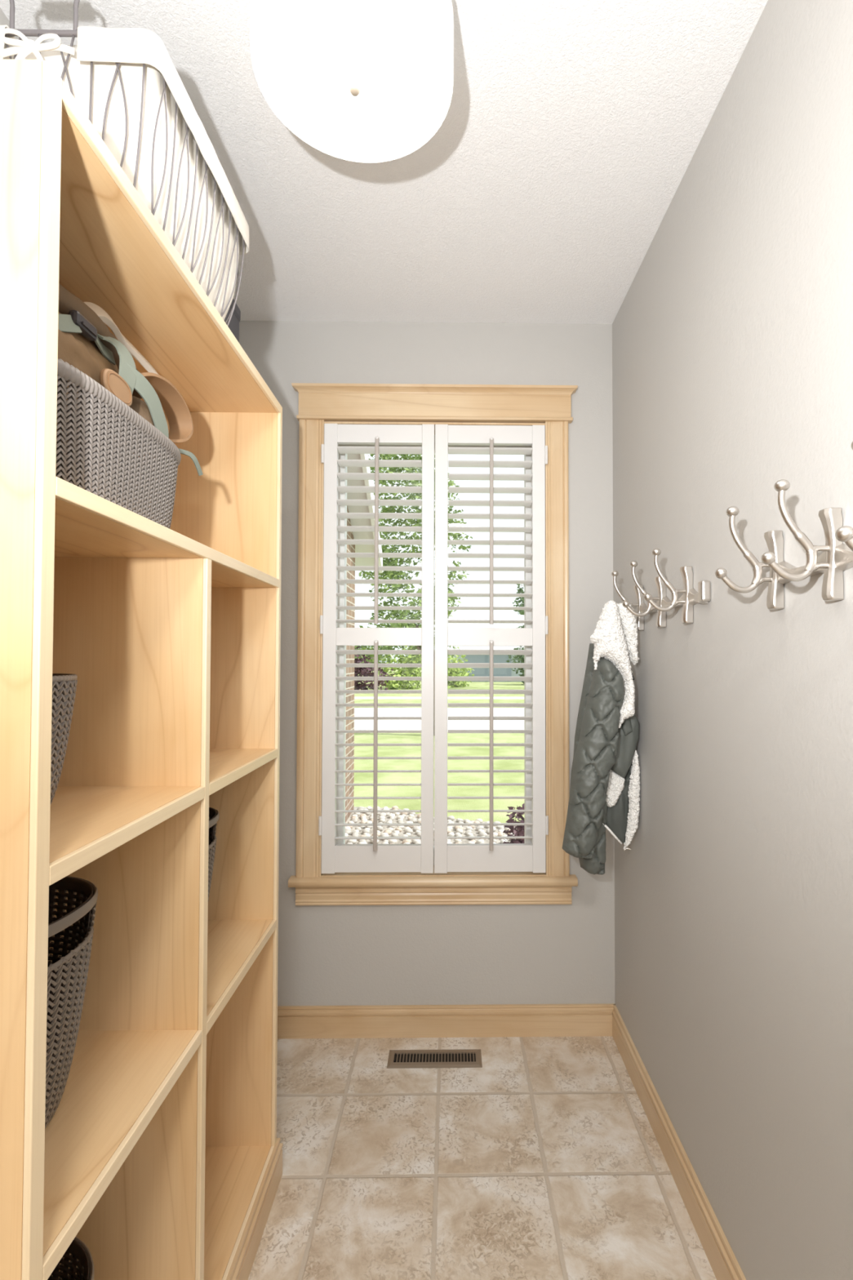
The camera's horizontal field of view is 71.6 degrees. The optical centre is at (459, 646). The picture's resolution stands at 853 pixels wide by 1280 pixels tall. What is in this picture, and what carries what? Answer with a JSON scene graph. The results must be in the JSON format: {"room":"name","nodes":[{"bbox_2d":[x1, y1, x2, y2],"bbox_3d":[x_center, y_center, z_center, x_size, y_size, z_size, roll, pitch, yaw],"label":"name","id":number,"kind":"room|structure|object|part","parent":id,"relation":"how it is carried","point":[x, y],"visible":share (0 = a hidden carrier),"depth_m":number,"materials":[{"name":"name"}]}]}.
{"room":"mudroom","nodes":[
{"label":"mudroom","id":0,"kind":"room"},
{"bbox_2d":[0,8,22,40],"bbox_3d":[-0.994,0.060,0.121,0.160,2.743,4.594,0,-1,-1],"label":"wall","id":1,"kind":"structure","parent":0,"point":[4,20],"depth_m":1.20,"materials":[{"name":"grey paint"}]},
{"bbox_2d":[345,505,355,823],"bbox_3d":[-1.243,-0.899,4.503,0.240,5.350,4.000,0,-1,-1],"label":"brick wall","id":2,"kind":"structure","parent":0,"point":[350,588],"depth_m":6.19,"materials":[{"name":"beige brick"}]},
{"bbox_2d":[346,453,382,573],"bbox_3d":[-1.125,-2.288,4.770,0.520,2.780,4.270,0,-1,-1],"label":"trim","id":3,"kind":"structure","parent":2,"relation":"attached to","point":[352,508],"depth_m":6.12,"materials":[{"name":"white wood"}]},
{"bbox_2d":[0,0,768,324],"bbox_3d":[-0.141,-1.360,0.165,1.861,0.100,4.594,0,-1,-1],"label":"ceiling","id":4,"kind":"structure","parent":0,"point":[570,131],"depth_m":1.55,"materials":[{"name":"white paint"}]},
{"bbox_2d":[249,0,453,163],"bbox_3d":[-0.204,-1.183,1.153,0.386,0.210,0.386,0,-1,-1],"label":"ceiling light","id":5,"kind":"object","parent":4,"relation":"attached to","point":[358,81],"visible":1,"depth_m":1.13,"materials":[{"name":"white glass"}]},
{"bbox_2d":[239,320,614,1005],"bbox_3d":[-0.176,0.110,2.350,1.541,2.743,0.160,0,-1,-1],"label":"wall","id":6,"kind":"structure","parent":0,"point":[446,954],"depth_m":2.27,"materials":[{"name":"grey paint"}]},
{"bbox_2d":[288,382,577,905],"bbox_3d":[-0.096,-0.008,2.331,1.093,1.979,0.206,0,-1,-1],"label":"window","id":7,"kind":"structure","parent":6,"relation":"in","point":[320,404],"depth_m":2.26,"materials":[{"name":"brown wood"}]},
{"bbox_3d":[-0.571,0.001,2.256,0.094,1.748,0.021,0,-1,-1],"label":"casing","id":8,"kind":"part","parent":7,"relation":"part of","materials":[{"name":"brown wood"}]},
{"bbox_2d":[318,423,434,873],"bbox_3d":[-0.315,0.003,2.257,0.433,1.716,0.078,0,-1,-1],"label":"shutter","id":9,"kind":"object","parent":7,"relation":"attached to","point":[375,857],"visible":1,"depth_m":2.25,"materials":[{"name":"white paint"}]},
{"bbox_3d":[-0.316,0.375,2.216,0.014,0.782,0.011,0,-1,-1],"label":"tilt rod","id":10,"kind":"part","parent":9,"relation":"part of","materials":[{"name":"beige paint"}]},
{"bbox_3d":[-0.314,-0.437,2.234,0.014,0.706,0.011,0,-1,-1],"label":"tilt rod","id":11,"kind":"part","parent":9,"relation":"part of","materials":[{"name":"beige paint"}]},
{"bbox_3d":[-0.309,0.807,2.245,0.325,0.100,0.024,0,-1,-1],"label":"rail","id":12,"kind":"part","parent":9,"relation":"part of","materials":[{"name":"white paint"}]},
{"bbox_3d":[-0.308,-0.036,2.263,0.325,0.068,0.024,0,-1,-1],"label":"rail","id":13,"kind":"part","parent":9,"relation":"part of","materials":[{"name":"white paint"}]},
{"bbox_3d":[-0.307,-0.818,2.280,0.325,0.070,0.024,0,-1,-1],"label":"rail","id":14,"kind":"part","parent":9,"relation":"part of","materials":[{"name":"white paint"}]},
{"bbox_3d":[-0.098,0.010,2.389,0.855,1.729,0.050,0,-1,-1],"label":"sash frame","id":15,"kind":"part","parent":7,"relation":"part of","materials":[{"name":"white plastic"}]},
{"bbox_2d":[434,424,548,873],"bbox_3d":[0.122,0.004,2.263,0.434,1.716,0.078,0,-1,-1],"label":"shutter","id":16,"kind":"object","parent":7,"relation":"attached to","point":[457,857],"visible":1,"depth_m":2.25,"materials":[{"name":"white paint"}]},
{"bbox_3d":[0.117,-0.035,2.269,0.325,0.068,0.024,0,-1,-1],"label":"rail","id":17,"kind":"part","parent":16,"relation":"part of","materials":[{"name":"white paint"}]},
{"bbox_3d":[0.118,-0.817,2.286,0.325,0.070,0.024,0,-1,-1],"label":"rail","id":18,"kind":"part","parent":16,"relation":"part of","materials":[{"name":"white paint"}]},
{"bbox_3d":[0.116,0.808,2.251,0.325,0.100,0.024,0,-1,-1],"label":"rail","id":19,"kind":"part","parent":16,"relation":"part of","materials":[{"name":"white paint"}]},
{"bbox_3d":[0.120,0.376,2.223,0.014,0.782,0.011,0,-1,-1],"label":"tilt rod","id":20,"kind":"part","parent":16,"relation":"part of","materials":[{"name":"beige paint"}]},
{"bbox_3d":[0.121,-0.436,2.240,0.014,0.706,0.011,0,-1,-1],"label":"tilt rod","id":21,"kind":"part","parent":16,"relation":"part of","materials":[{"name":"beige paint"}]},
{"bbox_3d":[0.375,0.002,2.270,0.088,1.748,0.021,0,-1,-1],"label":"casing","id":22,"kind":"part","parent":7,"relation":"part of","materials":[{"name":"brown wood"}]},
{"bbox_2d":[277,1003,615,1039],"bbox_3d":[-0.176,1.422,2.234,1.541,0.114,0.014,0,-1,-1],"label":"baseboard","id":23,"kind":"structure","parent":6,"relation":"attached to","point":[490,1020],"depth_m":2.23,"materials":[{"name":"brown wood"}]},
{"bbox_2d":[248,1035,716,1279],"bbox_3d":[-0.146,1.483,0.103,1.861,0.100,4.594,0,-1,-1],"label":"floor","id":24,"kind":"structure","parent":0,"point":[544,1160],"depth_m":1.65,"materials":[{"name":"beige tile"}]},
{"bbox_2d":[0,58,283,1279],"bbox_3d":[-0.702,0.384,1.165,0.440,2.141,0.982,0,-1,-1],"label":"cubby shelf","id":25,"kind":"object","parent":24,"relation":"on","point":[160,1151],"visible":0.99,"depth_m":1.14,"materials":[{"name":"brown wood"}]},
{"bbox_3d":[-0.704,0.374,0.686,0.412,2.141,0.024,0,-1,-1],"label":"panel","id":26,"kind":"part","parent":25,"relation":"part of","materials":[{"name":"brown wood"}]},
{"bbox_2d":[50,673,77,804],"bbox_3d":[-0.758,0.156,0.886,0.299,0.223,0.299,0,-1,-1],"label":"woven basket","id":27,"kind":"object","parent":25,"relation":"on","point":[64,685],"visible":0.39,"depth_m":0.92,"materials":[{"name":"grey plastic"}]},
{"bbox_2d":[47,1236,94,1279],"bbox_3d":[-0.740,1.174,0.869,0.336,0.339,0.301,0,-1,-1],"label":"woven basket","id":28,"kind":"object","parent":25,"relation":"on","point":[78,1250],"visible":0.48,"depth_m":0.99,"materials":[{"name":"brown plastic"}]},
{"bbox_3d":[-0.587,1.013,0.875,0.030,0.017,0.182,0,-1,-1],"label":"handle","id":29,"kind":"part","parent":28,"relation":"part of","materials":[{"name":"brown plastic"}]},
{"bbox_2d":[44,875,97,1128],"bbox_3d":[-0.739,0.565,0.877,0.336,0.339,0.301,0,-1,-1],"label":"woven basket","id":30,"kind":"object","parent":25,"relation":"on","point":[67,973],"visible":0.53,"depth_m":0.90,"materials":[{"name":"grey plastic"}]},
{"bbox_3d":[-0.586,0.404,0.883,0.030,0.017,0.182,0,-1,-1],"label":"handle","id":31,"kind":"part","parent":30,"relation":"part of","materials":[{"name":"brown plastic"}]},
{"bbox_2d":[55,358,181,528],"bbox_3d":[-0.703,-0.292,0.959,0.360,0.184,0.478,0,-1,-1],"label":"woven basket","id":32,"kind":"object","parent":25,"relation":"on","point":[117,474],"visible":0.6,"depth_m":0.90,"materials":[{"name":"grey plastic"}]},
{"bbox_2d":[56,283,203,479],"bbox_3d":[-0.693,-0.438,1.060,0.274,0.381,0.530,0,-1,9],"label":"backpack","id":33,"kind":"object","parent":32,"relation":"in","point":[85,342],"visible":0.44,"depth_m":1.03,"materials":[{"name":"beige fabric"}]},
{"bbox_3d":[-0.626,-0.483,1.203,0.070,0.115,0.222,0,-1,-1],"label":"leather handle","id":34,"kind":"part","parent":33,"relation":"part of","materials":[{"name":"brown leather"}]},
{"bbox_3d":[-0.708,0.746,0.912,0.412,0.024,0.444,0,-1,-1],"label":"shelf","id":35,"kind":"part","parent":25,"relation":"part of","materials":[{"name":"brown wood"}]},
{"bbox_2d":[0,0,248,326],"bbox_3d":[-0.699,-0.908,1.212,0.383,0.444,0.501,0,-1,-1],"label":"wire basket","id":36,"kind":"object","parent":25,"relation":"on","point":[126,82],"visible":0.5,"depth_m":1.03,"materials":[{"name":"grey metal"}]},
{"bbox_3d":[-0.704,-1.084,0.999,0.121,0.094,0.007,0,-1,-1],"label":"handle","id":37,"kind":"part","parent":36,"relation":"part of","materials":[{"name":"grey metal"}]},
{"bbox_3d":[-0.707,0.279,0.922,0.412,0.024,0.444,0,-1,-1],"label":"shelf","id":38,"kind":"part","parent":25,"relation":"part of","materials":[{"name":"brown wood"}]},
{"bbox_3d":[-0.710,-0.184,1.173,0.412,0.024,0.925,0,-1,-1],"label":"shelf","id":39,"kind":"part","parent":25,"relation":"part of","materials":[{"name":"brown wood"}]},
{"bbox_3d":[-0.709,-0.674,1.183,0.412,0.024,0.925,0,-1,-1],"label":"panel","id":40,"kind":"part","parent":25,"relation":"part of","materials":[{"name":"brown wood"}]},
{"bbox_3d":[-0.717,0.394,1.633,0.412,2.141,0.020,0,-1,-1],"label":"panel","id":41,"kind":"part","parent":25,"relation":"part of","materials":[{"name":"brown wood"}]},
{"bbox_2d":[208,807,219,898],"bbox_3d":[-0.746,0.576,1.377,0.336,0.339,0.301,0,-1,-1],"label":"woven basket","id":42,"kind":"object","parent":25,"relation":"on","point":[214,815],"visible":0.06,"depth_m":1.42,"materials":[{"name":"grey plastic"}]},
{"bbox_3d":[-0.593,0.415,1.383,0.030,0.017,0.182,0,-1,-1],"label":"handle","id":43,"kind":"part","parent":42,"relation":"part of","materials":[{"name":"brown plastic"}]},
{"bbox_2d":[224,297,240,342],"bbox_3d":[-0.717,-0.812,1.565,0.215,0.268,0.171,0,-1,-1],"label":"storage box","id":44,"kind":"object","parent":25,"relation":"on","point":[233,326],"visible":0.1,"depth_m":1.61,"materials":[{"name":"grey fabric"}]},
{"bbox_3d":[-0.717,-0.924,1.568,0.215,0.043,0.171,0,-1,-1],"label":"lid","id":45,"kind":"part","parent":44,"relation":"part of","materials":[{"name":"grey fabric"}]},
{"bbox_3d":[-0.712,1.360,1.139,0.412,0.022,0.925,0,-1,-1],"label":"panel","id":46,"kind":"part","parent":25,"relation":"part of","materials":[{"name":"brown wood"}]},
{"bbox_3d":[-0.714,0.757,1.385,0.412,0.024,0.460,0,-1,-1],"label":"shelf","id":47,"kind":"part","parent":25,"relation":"part of","materials":[{"name":"brown wood"}]},
{"bbox_3d":[-0.714,0.289,1.395,0.412,0.024,0.460,0,-1,-1],"label":"shelf","id":48,"kind":"part","parent":25,"relation":"part of","materials":[{"name":"brown wood"}]},
{"bbox_3d":[-0.704,1.403,1.143,0.440,0.104,0.982,0,-1,-1],"label":"trim","id":49,"kind":"part","parent":25,"relation":"part of","materials":[{"name":"brown wood"}]},
{"bbox_2d":[386,1048,482,1068],"bbox_3d":[-0.088,1.473,2.110,0.334,0.007,0.097,0,-1,-1],"label":"floor vent","id":50,"kind":"object","parent":24,"relation":"in","point":[458,1058],"visible":1,"depth_m":2.11,"materials":[{"name":"brown metal"}]},
{"bbox_2d":[612,0,852,1279],"bbox_3d":[0.707,0.063,0.146,0.160,2.743,4.594,0,-1,-1],"label":"wall","id":51,"kind":"structure","parent":0,"point":[732,333],"depth_m":1.23,"materials":[{"name":"grey paint"}]},
{"bbox_2d":[611,548,710,631],"bbox_3d":[0.541,-0.154,1.683,0.125,0.196,0.522,0,-1,-1],"label":"coat rack","id":52,"kind":"object","parent":51,"relation":"attached to","point":[691,597],"visible":0.89,"depth_m":1.54,"materials":[{"name":"silver metal"}]},
{"bbox_2d":[562,600,640,875],"bbox_3d":[0.460,0.304,1.931,0.278,0.899,0.243,0,-1,-8],"label":"jacket","id":53,"kind":"object","parent":52,"relation":"hanging from","point":[605,787],"visible":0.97,"depth_m":1.84,"materials":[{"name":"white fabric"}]},
{"bbox_3d":[0.495,0.609,1.931,0.078,0.081,0.009,0,-1,-1],"label":"hem trim","id":54,"kind":"part","parent":53,"relation":"part of","materials":[{"name":"white"}]},
{"bbox_3d":[0.539,0.320,1.935,0.105,0.230,0.048,0,-1,-1],"label":"panel","id":55,"kind":"part","parent":53,"relation":"part of","materials":[{"name":"grey fabric"}]},
{"bbox_3d":[0.587,-0.125,1.930,0.028,0.148,0.029,0,-1,-1],"label":"plate","id":56,"kind":"part","parent":52,"relation":"part of","materials":[{"name":"silver metal"}]},
{"bbox_3d":[0.589,-0.129,1.732,0.028,0.148,0.029,0,-1,-1],"label":"plate","id":57,"kind":"part","parent":52,"relation":"part of","materials":[{"name":"silver metal"}]},
{"bbox_3d":[0.592,-0.133,1.540,0.028,0.148,0.029,0,-1,-1],"label":"plate","id":58,"kind":"part","parent":52,"relation":"part of","materials":[{"name":"silver metal"}]},
{"bbox_2d":[612,1004,746,1279],"bbox_3d":[0.618,1.377,0.114,0.014,0.114,4.270,0,-1,-1],"label":"baseboard","id":59,"kind":"structure","parent":51,"relation":"attached to","point":[724,1264],"depth_m":1.59,"materials":[{"name":"brown wood"}]},
{"bbox_2d":[715,441,852,609],"bbox_3d":[0.553,-0.173,0.896,0.125,0.196,0.484,0,-1,-1],"label":"coat rack","id":60,"kind":"object","parent":51,"relation":"attached to","point":[837,557],"visible":1,"depth_m":0.95,"materials":[{"name":"silver metal"}]},
{"bbox_3d":[0.598,-0.144,1.123,0.028,0.148,0.029,0,-1,-1],"label":"plate","id":61,"kind":"part","parent":60,"relation":"part of","materials":[{"name":"silver metal"}]},
{"bbox_3d":[0.601,-0.148,0.955,0.028,0.148,0.029,0,-1,-1],"label":"plate","id":62,"kind":"part","parent":60,"relation":"part of","materials":[{"name":"silver metal"}]},
{"label":"outside","id":63,"kind":"structure","parent":0,"visible":0},
{"bbox_2d":[358,645,435,663],"bbox_3d":[-1.717,0.867,118.997,180.000,6.798,14.000,0,-1,-1],"label":"hill","id":64,"kind":"structure","parent":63,"point":[396,658],"depth_m":115.02,"materials":[{"name":"green plant"}]},
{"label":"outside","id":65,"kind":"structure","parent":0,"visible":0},
{"bbox_2d":[358,667,524,688],"bbox_3d":[-1.115,3.383,76.937,80.000,0.100,86.000,0,-1,-1],"label":"ground","id":66,"kind":"structure","parent":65,"point":[473,684],"depth_m":38.29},
{"bbox_2d":[359,645,395,676],"bbox_3d":[-6.171,0.795,43.838,3.231,4.202,2.430,0,-1,-1],"label":"bush","id":67,"kind":"object","parent":66,"relation":"on","point":[386,646],"visible":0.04,"depth_m":43.60,"materials":[{"name":"green plant"}]},
{"bbox_2d":[447,654,474,688],"bbox_3d":[-0.517,1.568,35.000,2.521,2.658,2.590,0,-1,20],"label":"bush","id":68,"kind":"object","parent":66,"relation":"on","point":[451,671],"visible":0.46,"depth_m":34.53,"materials":[{"name":"green plant"}]},
{"bbox_2d":[447,614,524,681],"bbox_3d":[3.029,0.123,46.557,9.600,5.150,8.200,0,-1,-1],"label":"neighbor house","id":69,"kind":"structure","parent":66,"relation":"on","point":[477,672],"depth_m":42.99,"materials":[{"name":"grey"}]},
{"bbox_3d":[2.077,1.619,43.010,3.400,2.000,0.100,0,-1,-1],"label":"garage door","id":70,"kind":"part","parent":69,"relation":"part of","materials":[{"name":"grey paint"}]},
{"bbox_2d":[506,645,524,684],"bbox_3d":[4.786,1.294,37.914,3.653,3.082,2.655,0,-1,-1],"label":"bush","id":71,"kind":"object","parent":66,"relation":"on","point":[520,657],"visible":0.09,"depth_m":37.90,"materials":[{"name":"green plant"}]},
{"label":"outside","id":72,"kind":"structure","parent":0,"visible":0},
{"bbox_2d":[354,688,524,707],"bbox_3d":[-0.397,2.323,27.253,80.000,0.100,13.400,0,-1,-1],"label":"lawn","id":73,"kind":"structure","parent":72,"point":[356,701],"depth_m":26.09,"materials":[{"name":"green plant"}]},
{"bbox_2d":[354,646,394,689],"bbox_3d":[-5.154,1.325,30.884,3.439,2.610,2.538,0,-1,-1],"label":"bush","id":74,"kind":"object","parent":73,"relation":"on","point":[362,671],"visible":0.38,"depth_m":30.61,"materials":[{"name":"purple plant"}]},
{"bbox_2d":[378,645,421,689],"bbox_3d":[-3.007,1.287,32.971,3.146,2.776,2.113,1,-2,-39],"label":"bush","id":75,"kind":"object","parent":73,"relation":"on","point":[407,672],"visible":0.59,"depth_m":32.68,"materials":[{"name":"green plant"}]},
{"bbox_2d":[512,583,524,627],"bbox_3d":[3.969,-1.265,32.128,2.307,7.302,1.463,0,-1,-1],"label":"slender tree","id":76,"kind":"object","parent":73,"relation":"on","point":[520,590],"visible":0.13,"depth_m":32.02,"materials":[{"name":"green plant"}]},
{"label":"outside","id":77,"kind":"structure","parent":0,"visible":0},
{"bbox_2d":[353,732,524,822],"bbox_3d":[-0.119,1.905,8.010,80.000,0.100,11.100,0,-1,-1],"label":"lawn","id":78,"kind":"structure","parent":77,"point":[359,738],"depth_m":8.52,"materials":[{"name":"green plant"}]},
{"bbox_2d":[354,453,472,663],"bbox_3d":[-1.053,-1.466,13.034,2.702,6.859,2.386,0,-1,8],"label":"maple tree","id":79,"kind":"object","parent":78,"relation":"on","point":[389,562],"visible":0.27,"depth_m":12.89,"materials":[{"name":"green plant"}]},
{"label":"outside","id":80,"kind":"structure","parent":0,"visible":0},
{"bbox_2d":[345,806,516,845],"bbox_3d":[0.430,1.811,4.593,4.200,0.100,4.250,0,-1,-1],"label":"rock bed","id":81,"kind":"object","parent":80,"point":[475,833],"depth_m":5.70,"materials":[{"name":"white stone"}]},
{"bbox_2d":[345,826,351,831],"bbox_3d":[-1.087,1.766,5.673,0.083,0.055,0.071,1,-1,-25],"label":"rock","id":82,"kind":"object","parent":81,"relation":"on","point":[347,828],"visible":0.46,"depth_m":5.66,"materials":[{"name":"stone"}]},
{"bbox_2d":[345,830,351,835],"bbox_3d":[-1.066,1.765,5.569,0.084,0.048,0.065,1,-1,-26],"label":"rock","id":83,"kind":"object","parent":81,"relation":"on","point":[348,832],"visible":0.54,"depth_m":5.55,"materials":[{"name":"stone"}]},
{"bbox_2d":[347,839,356,844],"bbox_3d":[-0.968,1.758,5.309,0.081,0.051,0.072,0,-1,-13],"label":"rock","id":84,"kind":"object","parent":81,"relation":"on","point":[353,841],"visible":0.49,"depth_m":5.28,"materials":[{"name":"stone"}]},
{"bbox_2d":[351,815,358,819],"bbox_3d":[-1.077,1.775,6.069,0.068,0.051,0.077,-1,-1,27],"label":"rock","id":85,"kind":"object","parent":81,"relation":"on","point":[353,816],"visible":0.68,"depth_m":6.06,"materials":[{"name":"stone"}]},
{"bbox_2d":[351,832,359,836],"bbox_3d":[-0.969,1.760,5.474,0.067,0.051,0.081,0,-1,17],"label":"rock","id":86,"kind":"object","parent":81,"relation":"on","point":[354,834],"visible":0.55,"depth_m":5.46,"materials":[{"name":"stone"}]},
{"bbox_2d":[351,829,359,834],"bbox_3d":[-0.985,1.760,5.570,0.078,0.051,0.075,-1,-1,27],"label":"rock","id":87,"kind":"object","parent":81,"relation":"on","point":[354,830],"visible":0.55,"depth_m":5.55,"materials":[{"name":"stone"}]},
{"bbox_2d":[362,828,369,833],"bbox_3d":[-0.889,1.766,5.602,0.072,0.054,0.086,0,-1,3],"label":"rock","id":88,"kind":"object","parent":81,"relation":"on","point":[365,830],"visible":0.7,"depth_m":5.58,"materials":[{"name":"stone"}]},
{"bbox_2d":[362,832,370,836],"bbox_3d":[-0.867,1.762,5.481,0.063,0.048,0.078,1,-2,-34],"label":"rock","id":89,"kind":"object","parent":81,"relation":"on","point":[366,834],"visible":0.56,"depth_m":5.46,"materials":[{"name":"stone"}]},
{"bbox_2d":[377,826,382,831],"bbox_3d":[-0.770,1.771,5.702,0.061,0.050,0.075,0,-1,-13],"label":"rock","id":90,"kind":"object","parent":81,"relation":"on","point":[380,828],"visible":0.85,"depth_m":5.67,"materials":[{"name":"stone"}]},
{"bbox_2d":[378,812,386,817],"bbox_3d":[-0.805,1.779,6.197,0.068,0.060,0.088,-1,-1,30],"label":"rock","id":91,"kind":"object","parent":81,"relation":"on","point":[382,814],"visible":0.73,"depth_m":6.18,"materials":[{"name":"stone"}]},
{"bbox_2d":[380,832,389,836],"bbox_3d":[-0.697,1.763,5.483,0.077,0.048,0.069,1,-1,-23],"label":"rock","id":92,"kind":"object","parent":81,"relation":"on","point":[383,833],"visible":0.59,"depth_m":5.47,"materials":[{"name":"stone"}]},
{"bbox_2d":[382,829,391,835],"bbox_3d":[-0.682,1.764,5.584,0.082,0.055,0.075,1,-2,-38],"label":"rock","id":93,"kind":"object","parent":81,"relation":"on","point":[388,832],"visible":0.7,"depth_m":5.56,"materials":[{"name":"stone"}]},
{"bbox_2d":[388,813,395,817],"bbox_3d":[-0.708,1.775,6.161,0.077,0.051,0.073,-1,-2,43],"label":"rock","id":94,"kind":"object","parent":81,"relation":"on","point":[390,815],"visible":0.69,"depth_m":6.14,"materials":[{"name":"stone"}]},
{"bbox_2d":[388,839,397,844],"bbox_3d":[-0.601,1.759,5.307,0.063,0.051,0.079,-1,-2,36],"label":"rock","id":95,"kind":"object","parent":81,"relation":"on","point":[391,841],"visible":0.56,"depth_m":5.28,"materials":[{"name":"stone"}]},
{"bbox_2d":[391,832,398,836],"bbox_3d":[-0.599,1.764,5.487,0.074,0.050,0.071,-1,-2,42],"label":"rock","id":96,"kind":"object","parent":81,"relation":"on","point":[393,834],"visible":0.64,"depth_m":5.46,"materials":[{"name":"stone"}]},
{"bbox_2d":[395,826,402,831],"bbox_3d":[-0.583,1.769,5.680,0.068,0.043,0.060,-1,-2,43],"label":"rock","id":97,"kind":"object","parent":81,"relation":"on","point":[398,828],"visible":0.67,"depth_m":5.66,"materials":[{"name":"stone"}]},
{"bbox_2d":[396,815,404,819],"bbox_3d":[-0.614,1.777,6.100,0.079,0.051,0.063,-1,-1,30],"label":"rock","id":98,"kind":"object","parent":81,"relation":"on","point":[397,816],"visible":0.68,"depth_m":6.08,"materials":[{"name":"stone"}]},
{"bbox_2d":[401,839,411,844],"bbox_3d":[-0.472,1.758,5.287,0.082,0.055,0.075,-1,-2,43],"label":"rock","id":99,"kind":"object","parent":81,"relation":"on","point":[404,841],"visible":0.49,"depth_m":5.27,"materials":[{"name":"stone"}]},
{"bbox_2d":[404,828,413,833],"bbox_3d":[-0.485,1.768,5.615,0.085,0.051,0.066,0,-1,15],"label":"rock","id":100,"kind":"object","parent":81,"relation":"on","point":[408,830],"visible":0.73,"depth_m":5.60,"materials":[{"name":"stone"}]},
{"bbox_2d":[408,817,416,822],"bbox_3d":[-0.473,1.773,5.993,0.079,0.052,0.062,-1,-1,30],"label":"rock","id":101,"kind":"object","parent":81,"relation":"on","point":[413,820],"visible":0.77,"depth_m":5.97,"materials":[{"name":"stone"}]},
{"bbox_2d":[412,839,421,844],"bbox_3d":[-0.387,1.759,5.304,0.083,0.057,0.072,0,-1,13],"label":"rock","id":102,"kind":"object","parent":81,"relation":"on","point":[414,841],"visible":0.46,"depth_m":5.28,"materials":[{"name":"stone"}]},
{"bbox_2d":[413,826,421,831],"bbox_3d":[-0.410,1.768,5.689,0.079,0.055,0.074,1,-1,-20],"label":"rock","id":103,"kind":"object","parent":81,"relation":"on","point":[415,828],"visible":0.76,"depth_m":5.67,"materials":[{"name":"stone"}]},
{"bbox_2d":[447,815,454,820],"bbox_3d":[-0.088,1.775,6.085,0.070,0.053,0.085,1,-1,-24],"label":"rock","id":104,"kind":"object","parent":81,"relation":"on","point":[451,817],"visible":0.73,"depth_m":6.06,"materials":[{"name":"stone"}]},
{"bbox_2d":[447,831,454,836],"bbox_3d":[-0.076,1.766,5.512,0.067,0.045,0.058,1,-1,-26],"label":"rock","id":105,"kind":"object","parent":81,"relation":"on","point":[450,834],"visible":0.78,"depth_m":5.50,"materials":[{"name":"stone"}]},
{"bbox_2d":[454,839,462,842],"bbox_3d":[-0.012,1.764,5.320,0.052,0.046,0.068,1,-1,-31],"label":"rock","id":106,"kind":"object","parent":81,"relation":"on","point":[455,840],"visible":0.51,"depth_m":5.30,"materials":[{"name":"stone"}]},
{"bbox_2d":[454,825,463,830],"bbox_3d":[-0.006,1.769,5.714,0.080,0.053,0.072,-1,-1,27],"label":"rock","id":107,"kind":"object","parent":81,"relation":"on","point":[456,827],"visible":0.59,"depth_m":5.70,"materials":[{"name":"stone"}]},
{"bbox_2d":[456,828,462,833],"bbox_3d":[0.000,1.767,5.621,0.068,0.057,0.079,0,-1,-12],"label":"rock","id":108,"kind":"object","parent":81,"relation":"on","point":[458,830],"visible":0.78,"depth_m":5.59,"materials":[{"name":"stone"}]},
{"bbox_2d":[465,829,471,835],"bbox_3d":[0.083,1.768,5.591,0.067,0.050,0.071,0,-1,-16],"label":"rock","id":109,"kind":"object","parent":81,"relation":"on","point":[469,830],"visible":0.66,"depth_m":5.57,"materials":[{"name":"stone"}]},
{"bbox_2d":[466,826,472,830],"bbox_3d":[0.094,1.771,5.720,0.065,0.043,0.057,1,-1,-28],"label":"rock","id":110,"kind":"object","parent":81,"relation":"on","point":[468,828],"visible":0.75,"depth_m":5.70,"materials":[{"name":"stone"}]},
{"bbox_2d":[475,825,484,831],"bbox_3d":[0.198,1.771,5.717,0.082,0.056,0.065,0,-1,-4],"label":"rock","id":111,"kind":"object","parent":81,"relation":"on","point":[479,827],"visible":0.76,"depth_m":5.70,"materials":[{"name":"stone"}]},
{"bbox_2d":[475,839,484,843],"bbox_3d":[0.185,1.761,5.292,0.076,0.050,0.067,0,-1,20],"label":"rock","id":112,"kind":"object","parent":81,"relation":"on","point":[479,841],"visible":0.64,"depth_m":5.28,"materials":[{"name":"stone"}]},
{"bbox_2d":[479,831,487,836],"bbox_3d":[0.218,1.764,5.518,0.070,0.053,0.086,1,-1,-28],"label":"rock","id":113,"kind":"object","parent":81,"relation":"on","point":[481,833],"visible":0.73,"depth_m":5.50,"materials":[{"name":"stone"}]},
{"bbox_2d":[497,831,502,836],"bbox_3d":[0.378,1.767,5.527,0.062,0.046,0.068,0,-1,9],"label":"rock","id":114,"kind":"object","parent":81,"relation":"on","point":[500,833],"visible":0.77,"depth_m":5.50,"materials":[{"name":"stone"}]},
{"bbox_2d":[502,803,524,843],"bbox_3d":[0.554,1.494,4.705,0.442,0.507,0.527,0,-1,14],"label":"shrub","id":115,"kind":"object","parent":81,"relation":"on","point":[519,832],"visible":0.17,"depth_m":4.62,"materials":[{"name":"purple plant"}]},
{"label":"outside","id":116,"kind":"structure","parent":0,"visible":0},
{"bbox_2d":[354,697,524,699],"bbox_3d":[-0.368,2.270,25.254,80.000,0.100,1.400,0,-1,-1],"label":"sidewalk","id":117,"kind":"structure","parent":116,"point":[355,698],"depth_m":24.95,"materials":[{"name":"concrete"}]},
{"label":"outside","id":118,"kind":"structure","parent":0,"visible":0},
{"bbox_2d":[354,707,524,732],"bbox_3d":[-0.250,2.122,17.056,80.000,0.100,7.000,0,-1,-1],"label":"street","id":119,"kind":"structure","parent":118,"point":[358,712],"depth_m":16.30,"materials":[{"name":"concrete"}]}
]}

